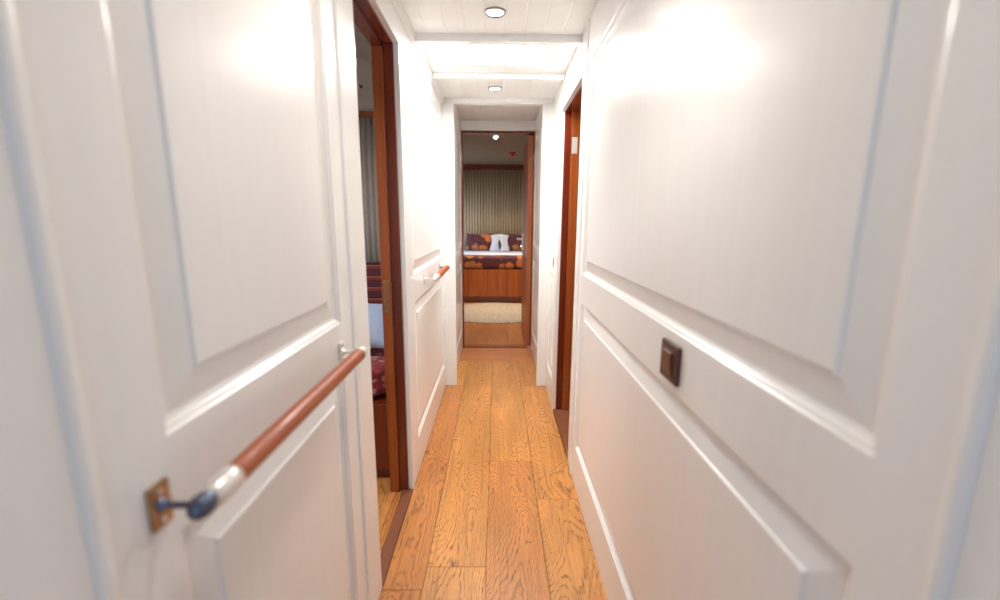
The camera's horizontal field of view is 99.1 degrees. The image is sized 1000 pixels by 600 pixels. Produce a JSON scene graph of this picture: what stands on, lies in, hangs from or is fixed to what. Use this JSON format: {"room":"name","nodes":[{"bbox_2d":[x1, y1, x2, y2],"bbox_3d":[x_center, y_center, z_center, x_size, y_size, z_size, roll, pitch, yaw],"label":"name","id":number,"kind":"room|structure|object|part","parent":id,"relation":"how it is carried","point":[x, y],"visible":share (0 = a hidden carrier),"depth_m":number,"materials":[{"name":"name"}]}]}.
{"room":"ship interior","nodes":[
{"label":"ship interior","id":0,"kind":"room"},
{"bbox_2d":[0,0,445,599],"bbox_3d":[-0.428,-0.009,0.939,0.106,2.170,4.155,0,11,0],"label":"wall","id":1,"kind":"structure","parent":0,"point":[183,261],"depth_m":0.53,"materials":[{"name":"white paint"}]},
{"bbox_2d":[145,340,367,533],"bbox_3d":[-0.348,0.176,0.748,0.066,0.052,0.596,0,11,0],"label":"handrail","id":2,"kind":"object","parent":1,"relation":"attached to","point":[230,478],"visible":1,"depth_m":0.54,"materials":[{"name":"brown wood"}]},
{"bbox_3d":[-0.377,0.227,0.472,0.005,0.052,0.028,0,11,0],"label":"wall plate","id":3,"kind":"part","parent":2,"relation":"part of","materials":[{"name":"gold metal"}]},
{"bbox_3d":[-0.358,0.227,0.472,0.035,0.018,0.018,0,11,0],"label":"bracket arm","id":4,"kind":"part","parent":2,"relation":"part of"},
{"bbox_2d":[186,490,218,520],"bbox_3d":[-0.330,0.227,0.473,0.027,0.027,0.036,0,11,0],"label":"end cap","id":5,"kind":"object","parent":2,"relation":"attached to","point":[200,506],"depth_m":0.46,"materials":[{"name":"metal"}]},
{"bbox_3d":[-0.331,0.173,0.764,0.030,0.030,0.491,0,11,0],"label":"rod","id":6,"kind":"part","parent":2,"relation":"part of","materials":[{"name":"brown wood"}]},
{"bbox_3d":[-0.380,0.125,1.023,0.005,0.052,0.028,0,11,0],"label":"wall plate","id":7,"kind":"part","parent":2,"relation":"part of","materials":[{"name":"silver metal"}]},
{"bbox_3d":[-0.361,0.125,1.023,0.035,0.018,0.018,0,11,0],"label":"bracket arm","id":8,"kind":"part","parent":2,"relation":"part of","materials":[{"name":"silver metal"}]},
{"bbox_2d":[352,0,413,588],"bbox_3d":[-0.435,-0.017,1.514,0.098,1.891,0.558,0,11,0],"label":"door","id":9,"kind":"structure","parent":1,"relation":"in","point":[365,18],"depth_m":1.70,"materials":[{"name":"brown wood"}]},
{"bbox_3d":[-0.465,-0.012,1.749,0.024,0.140,0.002,0,11,0],"label":"strike plate","id":10,"kind":"part","parent":9,"relation":"part of","materials":[{"name":"gold metal"}]},
{"bbox_3d":[-0.414,0.907,1.685,0.044,0.012,0.557,0,11,0],"label":"sill","id":11,"kind":"part","parent":9,"relation":"part of","materials":[{"name":"brown wood"}]},
{"bbox_2d":[424,263,449,283],"bbox_3d":[-0.355,-0.160,2.465,0.071,0.052,0.606,0,11,0],"label":"handrail","id":12,"kind":"object","parent":1,"relation":"attached to","point":[441,272],"visible":1,"depth_m":2.30,"materials":[{"name":"brown wood"}]},
{"bbox_3d":[-0.338,-0.167,2.504,0.035,0.035,0.456,0,11,0],"label":"rod","id":13,"kind":"part","parent":12,"relation":"part of","materials":[{"name":"brown wood"}]},
{"bbox_2d":[354,23,370,57],"bbox_3d":[-1.139,-1.188,1.238,1.325,0.030,2.580,0,11,0],"label":"ceiling","id":14,"kind":"structure","parent":0,"point":[362,46],"depth_m":2.28,"materials":[{"name":"paint"}]},
{"bbox_2d":[355,58,373,110],"bbox_3d":[-1.129,-0.338,2.682,1.275,2.170,0.050,0,11,0],"label":"wall","id":15,"kind":"structure","parent":0,"point":[363,65],"depth_m":2.49,"materials":[{"name":"paint"}]},
{"bbox_2d":[358,111,373,117],"bbox_3d":[-1.123,-1.090,2.502,1.273,0.035,0.029,0,11,0],"label":"trim","id":16,"kind":"structure","parent":15,"relation":"attached to","point":[365,114],"depth_m":2.49,"materials":[{"name":"orange wood"}]},
{"bbox_2d":[358,117,379,261],"bbox_3d":[-1.127,-0.483,2.593,1.235,1.188,0.029,0,11,0],"label":"curtain","id":17,"kind":"object","parent":15,"relation":"hanging from","point":[366,125],"visible":0.05,"depth_m":2.56,"materials":[{"name":"grey fabric"}]},
{"bbox_2d":[454,105,462,367],"bbox_3d":[-0.406,-0.476,3.459,0.120,2.170,0.920,0,11,0],"label":"wall","id":18,"kind":"structure","parent":0,"point":[457,121],"depth_m":3.59,"materials":[{"name":"white paint"}]},
{"bbox_2d":[377,303,606,599],"bbox_3d":[-0.151,0.647,3.221,3.249,0.050,8.400,0,11,0],"label":"floor","id":19,"kind":"structure","parent":0,"point":[494,512],"depth_m":1.85,"materials":[{"name":"brown wood"}]},
{"bbox_2d":[370,348,389,476],"bbox_3d":[-1.129,0.503,2.345,1.260,0.541,0.811,0,11,0],"label":"berth","id":20,"kind":"object","parent":19,"relation":"on","point":[377,355],"visible":0.05,"depth_m":1.97,"materials":[{"name":"brown wood"}]},
{"bbox_2d":[366,262,381,303],"bbox_3d":[-0.837,-0.022,2.473,0.622,0.418,0.181,0,11,-3],"label":"cushion","id":21,"kind":"object","parent":20,"relation":"on","point":[373,269],"visible":0.07,"depth_m":2.40,"materials":[{"name":"red fabric"}]},
{"bbox_2d":[368,303,383,347],"bbox_3d":[-0.815,0.128,2.155,0.560,0.217,0.211,0,11,-2],"label":"pillow","id":22,"kind":"object","parent":20,"relation":"on","point":[375,312],"visible":0.13,"depth_m":2.10,"materials":[{"name":"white fabric"}]},
{"bbox_2d":[370,348,385,396],"bbox_3d":[-1.132,0.317,2.315,1.237,0.166,0.803,0,11,0],"label":"bedspread","id":23,"kind":"object","parent":20,"relation":"on","point":[377,355],"depth_m":1.99,"materials":[{"name":"red fabric"}]},
{"bbox_2d":[464,250,521,302],"bbox_3d":[-0.043,-0.396,6.727,1.966,0.724,0.977,0,11,0],"label":"bed","id":24,"kind":"object","parent":19,"relation":"on","point":[489,277],"visible":0.35,"depth_m":6.26,"materials":[{"name":"brown wood"}]},
{"bbox_2d":[466,234,492,250],"bbox_3d":[-0.336,-0.933,6.874,0.442,0.274,0.137,0,11,-4],"label":"cushion","id":25,"kind":"object","parent":24,"relation":"on","point":[473,241],"visible":0.97,"depth_m":6.83,"materials":[{"name":"multicoloured fabric"}]},
{"bbox_2d":[464,256,521,268],"bbox_3d":[-0.042,-0.631,6.682,1.966,0.206,0.975,0,11,0],"label":"bedspread","id":26,"kind":"object","parent":24,"relation":"on","point":[470,262],"depth_m":6.21,"materials":[{"name":"fabric"}]},
{"bbox_2d":[490,234,509,251],"bbox_3d":[-0.005,-0.904,6.738,0.325,0.275,0.115,0,11,0],"label":"pillow","id":27,"kind":"object","parent":24,"relation":"on","point":[499,243],"visible":1,"depth_m":6.72,"materials":[{"name":"white fabric"}]},
{"bbox_2d":[507,234,521,250],"bbox_3d":[0.324,-0.929,6.878,0.441,0.274,0.136,0,11,0],"label":"cushion","id":28,"kind":"object","parent":24,"relation":"on","point":[514,244],"visible":0.38,"depth_m":6.84,"materials":[{"name":"multicoloured fabric"}]},
{"bbox_2d":[465,303,520,323],"bbox_3d":[-0.059,0.158,5.679,1.440,0.015,1.290,0,11,0],"label":"rug","id":29,"kind":"object","parent":19,"relation":"on","point":[484,313],"visible":0.64,"depth_m":5.55,"materials":[{"name":"beige carpet"}]},
{"bbox_2d":[391,0,597,120],"bbox_3d":[-0.009,-1.084,1.264,0.937,0.170,5.180,0,11,0],"label":"ceiling","id":30,"kind":"structure","parent":0,"point":[562,24],"depth_m":1.83,"materials":[{"name":"paint"}]},
{"bbox_3d":[-0.366,-0.927,0.759,0.018,0.042,4.135,0,11,0],"label":"cove moulding","id":31,"kind":"part","parent":30,"relation":"part of","materials":[{"name":"paint"}]},
{"bbox_2d":[431,45,556,66],"bbox_3d":[-0.026,-1.193,2.054,0.576,0.024,0.312,0,11,0],"label":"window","id":32,"kind":"structure","parent":30,"relation":"attached to","point":[451,55],"depth_m":2.08,"materials":[{"name":"white paint"}]},
{"bbox_2d":[484,6,505,17],"bbox_3d":[-0.019,-1.105,1.636,0.084,0.011,0.084,0,11,0],"label":"recessed light","id":33,"kind":"object","parent":30,"relation":"in","point":[494,11],"visible":1,"depth_m":1.63,"materials":[{"name":"white glass"}]},
{"bbox_3d":[-0.019,-1.104,1.636,0.061,0.004,0.061,0,11,0],"label":"lamp glass","id":34,"kind":"part","parent":33,"relation":"part of","materials":[{"name":"white glass"}]},
{"bbox_2d":[488,86,501,90],"bbox_3d":[-0.030,-1.279,2.575,0.084,0.011,0.084,0,11,0],"label":"recessed light","id":35,"kind":"object","parent":30,"relation":"in","point":[492,88],"visible":1,"depth_m":2.57,"materials":[{"name":"white glass"}]},
{"bbox_2d":[463,134,527,164],"bbox_3d":[-0.025,-1.931,5.378,2.800,0.035,3.320,0,11,0],"label":"ceiling","id":36,"kind":"structure","parent":0,"point":[477,149],"depth_m":5.45,"materials":[{"name":"white paint"}]},
{"bbox_2d":[571,110,580,358],"bbox_3d":[0.978,-0.457,3.404,1.104,2.170,0.050,0,11,0],"label":"wall","id":37,"kind":"structure","parent":0,"point":[580,110],"depth_m":3.36,"materials":[{"name":"white paint"}]},
{"bbox_2d":[531,0,999,599],"bbox_3d":[0.384,-0.091,1.409,0.137,2.170,5.100,0,11,0],"label":"wall","id":38,"kind":"structure","parent":0,"point":[801,198],"depth_m":0.54,"materials":[{"name":"white paint"}]},
{"bbox_2d":[441,98,553,385],"bbox_3d":[-0.024,-0.400,2.978,0.777,2.100,0.057,0,11,0],"label":"door frame","id":39,"kind":"structure","parent":38,"relation":"attached to","point":[447,107],"depth_m":2.94,"materials":[{"name":"white paint"}]},
{"bbox_3d":[-0.018,-1.306,2.788,0.737,0.028,0.013,0,11,0],"label":"crown moulding","id":40,"kind":"part","parent":39,"relation":"part of","materials":[{"name":"white paint"}]},
{"bbox_2d":[461,120,534,347],"bbox_3d":[-0.025,-0.612,4.259,0.850,2.070,0.742,0,11,0],"label":"door","id":41,"kind":"structure","parent":38,"relation":"in","point":[477,127],"depth_m":3.93,"materials":[{"name":"brown wood"}]},
{"bbox_3d":[-0.031,0.453,4.137,0.626,0.020,0.079,0,11,0],"label":"sill","id":42,"kind":"part","parent":41,"relation":"part of","materials":[{"name":"orange wood"}]},
{"bbox_3d":[-0.017,-1.524,3.725,0.650,0.082,0.025,0,11,0],"label":"transom panel","id":43,"kind":"part","parent":41,"relation":"part of","materials":[{"name":"white paint"}]},
{"bbox_2d":[553,84,581,460],"bbox_3d":[0.401,-0.141,2.309,0.101,1.856,0.638,0,11,0],"label":"door","id":44,"kind":"structure","parent":38,"relation":"in","point":[572,113],"depth_m":2.56,"materials":[{"name":"brown wood"}]},
{"bbox_3d":[0.395,0.766,2.478,0.101,0.012,0.637,0,11,0],"label":"sill","id":45,"kind":"part","parent":44,"relation":"part of","materials":[{"name":"brown wood"}]},
{"bbox_2d":[660,338,681,386],"bbox_3d":[0.347,0.127,0.878,0.016,0.080,0.084,0,11,0],"label":"light switch","id":46,"kind":"object","parent":38,"relation":"attached to","point":[670,362],"visible":1,"depth_m":0.86,"materials":[{"name":"brown metal"}]},
{"bbox_3d":[-0.042,-1.155,7.185,2.700,2.150,0.050,0,11,0],"label":"wall","id":47,"kind":"structure","parent":0,"visible":0},
{"bbox_2d":[463,164,523,169],"bbox_3d":[-0.035,-2.161,6.934,2.698,0.077,0.074,0,11,0],"label":"trim","id":48,"kind":"structure","parent":47,"relation":"attached to","point":[465,166],"depth_m":6.90,"materials":[{"name":"brown wood"}]},
{"bbox_2d":[463,169,523,250],"bbox_3d":[-0.041,-1.432,7.061,2.402,1.400,0.035,0,11,0],"label":"curtain","id":49,"kind":"object","parent":47,"relation":"hanging from","point":[493,199],"visible":0.29,"depth_m":7.02,"materials":[{"name":"fabric"}]}
]}

